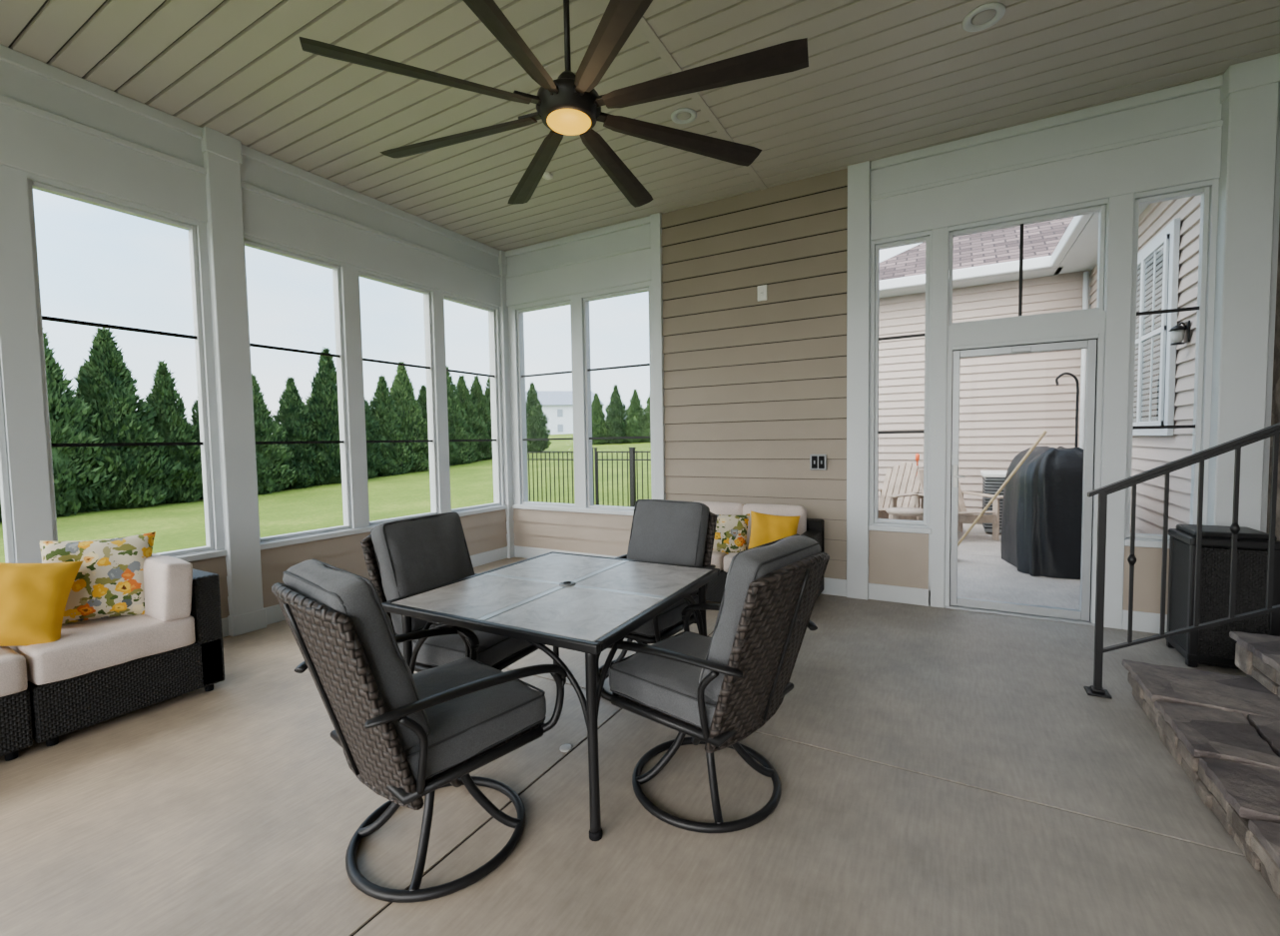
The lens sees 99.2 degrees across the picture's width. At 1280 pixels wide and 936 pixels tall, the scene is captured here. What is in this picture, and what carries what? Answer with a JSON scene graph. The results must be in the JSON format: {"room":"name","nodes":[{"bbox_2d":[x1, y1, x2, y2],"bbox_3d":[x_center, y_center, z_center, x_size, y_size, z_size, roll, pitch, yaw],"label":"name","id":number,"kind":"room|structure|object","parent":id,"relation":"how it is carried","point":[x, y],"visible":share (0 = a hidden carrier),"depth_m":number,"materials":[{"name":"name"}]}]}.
{"room":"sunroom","nodes":[
{"label":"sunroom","id":0,"kind":"room"},
{"bbox_2d":[0,44,507,637],"bbox_3d":[-3.645,-0.531,3.119,0.190,3.667,8.108,1,3,29],"label":"wall","id":1,"kind":"structure","parent":0,"point":[60,129],"depth_m":3.93,"materials":[{"name":"white paint"}]},
{"bbox_2d":[0,366,14,563],"bbox_3d":[-3.857,-0.490,2.754,0.060,2.328,0.818,1,3,29],"label":"window","id":2,"kind":"structure","parent":1,"relation":"in","point":[4,474],"depth_m":3.12,"materials":[{"name":"white paint"}]},
{"bbox_2d":[26,179,214,556],"bbox_3d":[-3.379,-0.541,3.602,0.060,2.328,0.828,1,3,29],"label":"window","id":3,"kind":"structure","parent":1,"relation":"in","point":[198,336],"depth_m":3.66,"materials":[{"name":"white paint"}]},
{"bbox_2d":[243,239,351,542],"bbox_3d":[-2.847,-0.599,4.546,0.060,2.328,0.778,1,3,29],"label":"window","id":4,"kind":"structure","parent":1,"relation":"in","point":[336,269],"depth_m":4.81,"materials":[{"name":"white paint"}]},
{"bbox_2d":[358,271,438,525],"bbox_3d":[-2.381,-0.648,5.372,0.060,2.328,0.818,1,3,29],"label":"window","id":5,"kind":"structure","parent":1,"relation":"in","point":[432,440],"depth_m":5.66,"materials":[{"name":"white paint"}]},
{"bbox_2d":[443,295,501,512],"bbox_3d":[-1.918,-0.698,6.195,0.060,2.328,0.788,1,3,29],"label":"window","id":6,"kind":"structure","parent":1,"relation":"in","point":[493,375],"depth_m":6.48,"materials":[{"name":"white paint"}]},
{"bbox_2d":[0,557,1279,935],"bbox_3d":[-0.780,1.426,1.657,6.757,0.190,8.368,1,3,29],"label":"floor","id":7,"kind":"structure","parent":0,"point":[942,771],"depth_m":2.02,"materials":[{"name":"concrete"}]},
{"bbox_2d":[0,553,224,760],"bbox_3d":[-3.341,0.944,2.348,0.893,0.790,2.310,1,3,29],"label":"sofa","id":8,"kind":"object","parent":7,"relation":"on","point":[99,670],"visible":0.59,"depth_m":2.77,"materials":[{"name":"beige fabric"}]},
{"bbox_2d":[0,560,83,645],"bbox_3d":[-3.036,0.650,2.613,0.497,0.459,0.298,-3,4,-36],"label":"throw pillow","id":9,"kind":"object","parent":8,"relation":"on","point":[33,596],"visible":0.98,"depth_m":2.61,"materials":[{"name":"fabric"}]},
{"bbox_2d":[38,531,155,624],"bbox_3d":[-2.943,0.600,2.960,0.470,0.447,0.259,-3,3,-33],"label":"floral throw pillow","id":10,"kind":"object","parent":8,"relation":"on","point":[109,581],"visible":0.73,"depth_m":2.92,"materials":[{"name":"fabric"}]},
{"bbox_2d":[200,125,266,636],"bbox_3d":[-3.028,-0.589,4.057,0.109,3.667,0.234,1,3,29],"label":"column","id":11,"kind":"structure","parent":7,"relation":"on","point":[222,152],"depth_m":4.02,"materials":[{"name":"white paint"}]},
{"bbox_2d":[271,558,567,902],"bbox_3d":[-0.762,0.805,1.887,0.662,1.026,0.786,2,4,41],"label":"dining chair","id":12,"kind":"object","parent":7,"relation":"on","point":[406,736],"visible":0.98,"depth_m":1.66,"materials":[{"name":"grey fabric"}]},
{"bbox_2d":[360,511,545,671],"bbox_3d":[-0.899,0.765,2.733,0.786,1.026,0.662,0,3,26],"label":"dining chair","id":13,"kind":"object","parent":7,"relation":"on","point":[405,556],"visible":0.34,"depth_m":2.61,"materials":[{"name":"grey fabric"}]},
{"bbox_2d":[498,249,514,558],"bbox_3d":[-1.613,-0.741,6.581,0.094,3.667,0.134,1,3,29],"label":"column","id":14,"kind":"structure","parent":7,"relation":"on","point":[502,261],"depth_m":6.54,"materials":[{"name":"white paint"}]},
{"bbox_2d":[381,551,719,840],"bbox_3d":[-0.342,0.910,2.622,1.110,0.728,1.200,1,3,28],"label":"dining table","id":15,"kind":"object","parent":7,"relation":"on","point":[589,604],"visible":0.83,"depth_m":2.33,"materials":[{"name":"grey tile"}]},
{"bbox_2d":[559,743,573,751],"bbox_3d":[-0.337,1.277,2.486,0.060,0.008,0.060,1,3,29],"label":"floor drain","id":16,"kind":"object","parent":7,"relation":"on","point":[565,747],"visible":1,"depth_m":2.48,"materials":[{"name":"silver metal"}]},
{"bbox_2d":[599,499,717,693],"bbox_3d":[0.043,0.725,3.199,0.662,1.026,0.786,1,4,35],"label":"dining chair","id":17,"kind":"object","parent":7,"relation":"on","point":[662,530],"visible":0.35,"depth_m":3.24,"materials":[{"name":"grey fabric"}]},
{"bbox_2d":[596,533,829,832],"bbox_3d":[0.302,0.773,2.162,0.786,1.026,0.662,2,4,41],"label":"dining chair","id":18,"kind":"object","parent":7,"relation":"on","point":[717,690],"visible":0.97,"depth_m":1.94,"materials":[{"name":"grey fabric"}]},
{"bbox_2d":[694,501,823,602],"bbox_3d":[0.855,0.735,4.785,1.330,0.817,0.775,1,3,29],"label":"loveseat","id":19,"kind":"object","parent":7,"relation":"on","point":[813,528],"visible":0.23,"depth_m":4.68,"materials":[{"name":"beige fabric"}]},
{"bbox_2d":[712,513,749,554],"bbox_3d":[0.733,0.567,4.656,0.400,0.347,0.231,0,3,17],"label":"floral throw pillow","id":20,"kind":"object","parent":19,"relation":"on","point":[731,529],"visible":0.66,"depth_m":4.58,"materials":[{"name":"fabric"}]},
{"bbox_2d":[747,510,800,549],"bbox_3d":[1.091,0.561,4.457,0.421,0.399,0.257,0,3,18],"label":"throw pillow","id":21,"kind":"object","parent":19,"relation":"on","point":[765,528],"visible":0.63,"depth_m":4.41,"materials":[{"name":"fabric"}]},
{"bbox_2d":[1122,631,1279,900],"bbox_3d":[2.504,1.096,1.805,0.937,0.344,2.515,1,3,29],"label":"stone steps","id":22,"kind":"structure","parent":7,"relation":"on","point":[1223,730],"depth_m":2.25,"materials":[{"name":"grey stone"}]},
{"bbox_2d":[1083,422,1279,698],"bbox_3d":[2.855,0.417,2.658,1.056,1.601,0.100,1,3,29],"label":"stair railing","id":23,"kind":"object","parent":22,"relation":"on","point":[1096,689],"visible":1,"depth_m":2.73,"materials":[{"name":"black metal"}]},
{"bbox_2d":[1165,523,1279,668],"bbox_3d":[3.507,0.770,3.289,0.390,0.810,0.390,1,3,29],"label":"trash bin","id":24,"kind":"object","parent":7,"relation":"on","point":[1213,645],"visible":0.67,"depth_m":3.17,"materials":[{"name":"black wicker"}]},
{"bbox_2d":[1206,52,1279,531],"bbox_3d":[3.845,-0.677,3.497,0.239,3.667,0.174,1,3,29],"label":"column","id":25,"kind":"structure","parent":7,"relation":"on","point":[1249,90],"depth_m":3.42,"materials":[{"name":"white paint"}]},
{"bbox_2d":[0,0,1279,251],"bbox_3d":[-0.917,-2.478,1.435,7.457,0.300,9.058,1,3,29],"label":"ceiling","id":26,"kind":"structure","parent":0,"point":[882,79],"depth_m":3.38,"materials":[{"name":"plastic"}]},
{"bbox_2d":[542,171,553,179],"bbox_3d":[-0.786,-2.474,4.627,0.090,0.035,0.090,1,3,29],"label":"smoke detector","id":27,"kind":"object","parent":26,"relation":"attached to","point":[547,176],"visible":0.94,"depth_m":4.60,"materials":[{"name":"white plastic"}]},
{"bbox_2d":[299,0,808,207],"bbox_3d":[-0.315,-1.929,2.335,1.972,0.907,1.972,1,3,29],"label":"ceiling fan","id":28,"kind":"object","parent":26,"relation":"hanging from","point":[569,104],"depth_m":2.22,"materials":[{"name":"black metal"}]},
{"bbox_2d":[670,107,696,123],"bbox_3d":[0.307,-2.462,3.817,0.180,0.013,0.180,1,3,29],"label":"recessed light","id":29,"kind":"object","parent":26,"relation":"in","point":[683,115],"visible":1,"depth_m":3.81,"materials":[{"name":"white paint"}]},
{"bbox_2d":[637,16,767,189],"bbox_3d":[-0.851,-2.327,1.436,0.060,0.012,8.108,1,3,29],"label":"trim","id":30,"kind":"structure","parent":26,"relation":"attached to","point":[643,25],"depth_m":3.57,"materials":[{"name":"plastic"}]},
{"bbox_2d":[962,1,1005,31],"bbox_3d":[1.868,-2.445,2.961,0.200,0.013,0.200,1,3,29],"label":"recessed light","id":31,"kind":"object","parent":26,"relation":"in","point":[982,17],"visible":1,"depth_m":2.95,"materials":[{"name":"white paint"}]},
{"bbox_2d":[505,74,1279,633],"bbox_3d":[1.250,-0.713,5.067,6.807,3.667,0.200,1,3,29],"label":"wall","id":32,"kind":"structure","parent":0,"point":[744,388],"depth_m":4.70,"materials":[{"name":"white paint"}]},
{"bbox_2d":[517,300,575,506],"bbox_3d":[-1.085,-0.722,6.394,0.818,2.328,0.060,1,3,29],"label":"window","id":33,"kind":"structure","parent":32,"relation":"in","point":[519,318],"depth_m":6.54,"materials":[{"name":"white paint"}]},
{"bbox_2d":[583,287,652,510],"bbox_3d":[-0.227,-0.712,5.911,0.848,2.328,0.060,1,3,29],"label":"window","id":34,"kind":"structure","parent":32,"relation":"in","point":[585,301],"depth_m":6.05,"materials":[{"name":"white paint"}]},
{"bbox_2d":[757,284,767,301],"bbox_3d":[1.122,-1.605,4.997,0.090,0.140,0.024,1,3,29],"label":"wall switch","id":35,"kind":"object","parent":32,"relation":"attached to","point":[762,290],"visible":1,"depth_m":4.99,"materials":[{"name":"white plastic"}]},
{"bbox_2d":[809,454,826,470],"bbox_3d":[1.580,-0.052,4.824,0.140,0.140,0.040,1,3,29],"label":"outlet box","id":36,"kind":"object","parent":32,"relation":"attached to","point":[817,461],"visible":1,"depth_m":4.81,"materials":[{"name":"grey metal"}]},
{"bbox_2d":[873,235,929,525],"bbox_3d":[2.184,-0.699,4.553,0.403,2.338,0.060,1,3,29],"label":"window","id":37,"kind":"structure","parent":32,"relation":"in","point":[923,239],"depth_m":4.54,"materials":[{"name":"white paint"}]},
{"bbox_2d":[944,333,1104,626],"bbox_3d":[2.905,0.089,4.183,0.958,2.099,0.178,1,3,29],"label":"door","id":38,"kind":"structure","parent":32,"relation":"in","point":[1093,343],"depth_m":4.05,"materials":[{"name":"white paint"}]},
{"bbox_2d":[948,204,1106,326],"bbox_3d":[2.883,-1.490,4.111,0.958,0.738,0.060,1,3,29],"label":"window","id":39,"kind":"structure","parent":32,"relation":"in","point":[1101,209],"depth_m":4.07,"materials":[{"name":"white paint"}]},
{"bbox_2d":[1126,186,1210,539],"bbox_3d":[3.611,-0.677,3.749,0.378,2.348,0.060,1,3,29],"label":"window","id":40,"kind":"structure","parent":32,"relation":"in","point":[1204,192],"depth_m":3.68,"materials":[{"name":"white paint"}]},
{"bbox_2d":[1051,194,1201,534],"bbox_3d":[6.614,-2.132,4.976,4.100,6.630,5.032,1,3,29],"label":"wall","id":41,"kind":"structure","parent":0,"point":[1077,249],"depth_m":5.17,"materials":[{"name":"beige plastic"}]},
{"bbox_2d":[1266,116,1279,541],"bbox_3d":[2.083,-0.461,-0.163,0.220,3.667,8.208,1,3,29],"label":"wall","id":42,"kind":"structure","parent":0,"point":[1275,411],"depth_m":3.41,"materials":[{"name":"paint"}]},
{"label":"outside","id":43,"kind":"structure","parent":0,"visible":0},
{"bbox_2d":[0,433,651,562],"bbox_3d":[-2.192,-3.751,46.990,170.000,6.049,180.000,1,3,29],"label":"lawn","id":44,"kind":"structure","parent":43,"point":[177,525],"depth_m":14.93,"materials":[{"name":"green plant"}]},
{"bbox_2d":[0,497,1,522],"bbox_3d":[-15.062,-0.945,11.970,2.612,4.836,3.066,1,3,33],"label":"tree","id":45,"kind":"object","parent":44,"relation":"on","point":[0,497],"visible":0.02,"depth_m":12.21,"materials":[{"name":"green plant"}]},
{"bbox_2d":[42,327,119,516],"bbox_3d":[-14.910,-1.185,13.371,2.592,5.171,2.545,-1,3,2],"label":"tree","id":46,"kind":"object","parent":44,"relation":"on","point":[68,472],"visible":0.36,"depth_m":13.40,"materials":[{"name":"green plant"}]},
{"bbox_2d":[67,327,186,512],"bbox_3d":[-14.392,-1.267,14.567,2.867,5.173,3.242,0,3,10],"label":"tree","id":47,"kind":"object","parent":44,"relation":"on","point":[105,381],"visible":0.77,"depth_m":14.41,"materials":[{"name":"green plant"}]},
{"bbox_2d":[144,359,203,504],"bbox_3d":[-14.070,-0.974,16.150,2.533,4.367,2.244,1,4,40],"label":"tree","id":48,"kind":"object","parent":44,"relation":"on","point":[170,419],"visible":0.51,"depth_m":15.83,"materials":[{"name":"green plant"}]},
{"bbox_2d":[188,399,263,498],"bbox_3d":[-13.591,-1.057,17.516,2.518,4.390,2.451,0,3,15],"label":"tree","id":49,"kind":"object","parent":44,"relation":"on","point":[195,407],"visible":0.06,"depth_m":16.94,"materials":[{"name":"green plant"}]},
{"bbox_2d":[251,373,298,494],"bbox_3d":[-13.383,-1.113,18.765,2.418,4.356,2.334,0,3,23],"label":"tree","id":50,"kind":"object","parent":44,"relation":"on","point":[272,467],"visible":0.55,"depth_m":18.57,"materials":[{"name":"green plant"}]},
{"bbox_2d":[271,376,325,489],"bbox_3d":[-12.744,-1.258,20.052,2.218,4.346,2.606,-3,4,-39],"label":"tree","id":51,"kind":"object","parent":44,"relation":"on","point":[297,423],"visible":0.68,"depth_m":19.85,"materials":[{"name":"green plant"}]},
{"bbox_2d":[301,346,368,485],"bbox_3d":[-12.033,-1.926,21.239,2.707,5.515,3.435,-1,3,5],"label":"tree","id":52,"kind":"object","parent":44,"relation":"on","point":[322,402],"visible":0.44,"depth_m":20.58,"materials":[{"name":"green plant"}]},
{"bbox_2d":[364,398,388,478],"bbox_3d":[-11.828,-1.678,22.616,2.146,4.697,3.012,0,3,20],"label":"tree","id":53,"kind":"object","parent":44,"relation":"on","point":[372,455],"visible":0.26,"depth_m":22.70,"materials":[{"name":"green plant"}]},
{"bbox_2d":[368,374,417,476],"bbox_3d":[-11.103,-1.795,23.812,2.452,4.647,2.255,-1,3,1],"label":"tree","id":54,"kind":"object","parent":44,"relation":"on","point":[382,407],"visible":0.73,"depth_m":23.53,"materials":[{"name":"green plant"}]},
{"bbox_2d":[389,361,429,472],"bbox_3d":[-10.938,-2.273,24.959,2.823,5.410,3.126,0,3,9],"label":"tree","id":55,"kind":"object","parent":44,"relation":"on","point":[410,412],"visible":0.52,"depth_m":24.73,"materials":[{"name":"green plant"}]},
{"bbox_2d":[415,384,451,451],"bbox_3d":[-10.680,-1.938,26.805,2.474,4.280,2.663,0,3,10],"label":"tree","id":56,"kind":"object","parent":44,"relation":"on","point":[422,400],"visible":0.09,"depth_m":26.51,"materials":[{"name":"green plant"}]},
{"bbox_2d":[446,364,478,465],"bbox_3d":[-9.992,-2.609,28.003,2.641,5.385,2.705,2,4,44],"label":"tree","id":57,"kind":"object","parent":44,"relation":"on","point":[457,424],"visible":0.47,"depth_m":27.70,"materials":[{"name":"green plant"}]},
{"bbox_2d":[455,375,488,461],"bbox_3d":[-9.472,-2.612,29.603,2.787,4.994,2.525,-3,4,-39],"label":"tree","id":58,"kind":"object","parent":44,"relation":"on","point":[468,412],"visible":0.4,"depth_m":29.28,"materials":[{"name":"green plant"}]},
{"bbox_2d":[470,375,492,460],"bbox_3d":[-9.317,-2.764,30.721,2.774,5.046,2.816,-2,3,-12],"label":"tree","id":59,"kind":"object","parent":44,"relation":"on","point":[478,399],"visible":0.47,"depth_m":30.39,"materials":[{"name":"green plant"}]},
{"bbox_2d":[484,370,492,438],"bbox_3d":[-8.630,-3.059,31.929,2.762,5.412,2.787,0,3,9],"label":"tree","id":60,"kind":"object","parent":44,"relation":"on","point":[487,387],"visible":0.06,"depth_m":31.71,"materials":[{"name":"green plant"}]},
{"bbox_2d":[526,381,551,451],"bbox_3d":[-7.250,-3.307,36.423,2.614,4.959,2.718,-2,3,-11],"label":"tree","id":61,"kind":"object","parent":44,"relation":"on","point":[535,428],"visible":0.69,"depth_m":35.98,"materials":[{"name":"green plant"}]},
{"bbox_2d":[525,390,604,434],"bbox_3d":[-13.393,-8.054,84.082,15.000,7.600,11.200,-1,3,-9],"label":"house","id":62,"kind":"structure","parent":44,"relation":"on","point":[557,404],"depth_m":79.46,"materials":[{"name":"white"}]},
{"bbox_2d":[527,447,650,507],"bbox_3d":[-0.229,0.337,10.495,5.886,1.470,0.106,1,3,29],"label":"fence","id":63,"kind":"object","parent":44,"relation":"on","point":[633,463],"visible":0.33,"depth_m":10.79,"materials":[{"name":"black metal"}]},
{"bbox_2d":[591,392,609,444],"bbox_3d":[-3.619,-3.914,43.959,2.573,4.413,2.169,-1,3,-9],"label":"tree","id":64,"kind":"object","parent":44,"relation":"on","point":[599,428],"visible":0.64,"depth_m":43.48,"materials":[{"name":"green plant"}]},
{"bbox_2d":[604,384,630,444],"bbox_3d":[-1.905,-4.274,43.827,2.610,5.069,3.282,-1,3,-4],"label":"tree","id":65,"kind":"object","parent":44,"relation":"on","point":[616,412],"visible":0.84,"depth_m":43.44,"materials":[{"name":"green plant"}]},
{"bbox_2d":[624,388,646,443],"bbox_3d":[-0.257,-4.125,44.083,2.415,4.554,2.328,-2,3,-16],"label":"tree","id":66,"kind":"object","parent":44,"relation":"on","point":[636,414],"visible":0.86,"depth_m":43.61,"materials":[{"name":"green plant"}]},
{"bbox_2d":[640,394,650,442],"bbox_3d":[1.077,-4.309,43.974,2.810,4.844,2.416,0,3,26],"label":"tree","id":67,"kind":"object","parent":44,"relation":"on","point":[647,432],"visible":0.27,"depth_m":43.50,"materials":[{"name":"green plant"}]},
{"bbox_2d":[877,216,1091,524],"bbox_3d":[9.458,-2.614,10.834,10.200,6.900,9.100,1,3,29],"label":"house wing","id":68,"kind":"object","parent":44,"relation":"on","point":[1006,401],"visible":0.08,"depth_m":8.57},
{"bbox_2d":[1132,217,1180,435],"bbox_3d":[5.142,-1.291,5.553,0.070,1.920,1.580,1,3,29],"label":"window","id":69,"kind":"structure","parent":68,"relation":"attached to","point":[1158,261],"depth_m":5.16,"materials":[{"name":"white paint"}]},
{"bbox_2d":[1168,320,1190,345],"bbox_3d":[4.597,-1.150,4.650,0.125,0.190,0.120,1,3,29],"label":"wall lantern","id":70,"kind":"object","parent":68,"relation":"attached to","point":[1179,332],"visible":1,"depth_m":4.62,"materials":[{"name":"white glass"}]},
{"bbox_2d":[944,523,1080,609],"bbox_3d":[3.481,1.089,6.827,4.190,0.175,4.822,1,3,29],"label":"patio","id":71,"kind":"structure","parent":44,"relation":"on","point":[982,573],"depth_m":5.21,"materials":[{"name":"concrete"}]},
{"bbox_2d":[877,462,923,520],"bbox_3d":[3.678,0.431,8.011,0.955,1.002,0.840,-3,3,-31],"label":"chair","id":72,"kind":"object","parent":71,"relation":"on","point":[892,494],"visible":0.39,"depth_m":8.11,"materials":[{"name":"white wood"}]},
{"bbox_2d":[886,507,923,520],"bbox_3d":[3.454,0.762,7.008,0.520,0.450,0.520,1,3,29],"label":"side table","id":73,"kind":"object","parent":71,"relation":"on","point":[907,511],"visible":0.52,"depth_m":6.89,"materials":[{"name":"white wood"}]},
{"bbox_2d":[915,453,919,473],"bbox_3d":[4.373,0.330,8.590,0.070,1.120,0.070,1,3,29],"label":"torch","id":74,"kind":"object","parent":71,"relation":"on","point":[917,454],"visible":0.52,"depth_m":8.55,"materials":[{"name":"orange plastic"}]},
{"bbox_2d":[909,469,1003,540],"bbox_3d":[4.341,0.443,7.543,0.840,1.002,0.955,-1,3,-6],"label":"chair","id":75,"kind":"object","parent":71,"relation":"on","point":[969,516],"visible":0.33,"depth_m":7.50,"materials":[{"name":"white wood"}]},
{"bbox_2d":[980,470,1007,533],"bbox_3d":[5.298,0.476,7.790,0.700,0.840,0.700,1,3,29],"label":"air conditioner","id":76,"kind":"object","parent":71,"relation":"on","point":[992,480],"visible":0.34,"depth_m":7.63,"materials":[{"name":"grey metal"}]},
{"bbox_2d":[957,430,1047,546],"bbox_3d":[3.711,0.326,5.714,0.285,1.413,1.038,-3,3,-32],"label":"push broom","id":77,"kind":"object","parent":71,"relation":"on","point":[1042,434],"visible":0.61,"depth_m":5.51,"materials":[{"name":"beige wood"}]},
{"bbox_2d":[1000,446,1083,579],"bbox_3d":[4.362,0.405,5.756,0.812,1.260,1.195,0,3,21],"label":"covered grill","id":78,"kind":"object","parent":71,"relation":"on","point":[1041,513],"visible":0.73,"depth_m":5.35,"materials":[{"name":"fabric"}]},
{"bbox_2d":[1055,372,1079,447],"bbox_3d":[5.173,-0.091,6.620,0.234,2.134,0.028,1,3,29],"label":"hook","id":79,"kind":"object","parent":71,"relation":"on","point":[1062,373],"visible":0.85,"depth_m":6.54,"materials":[{"name":"black metal"}]}
]}

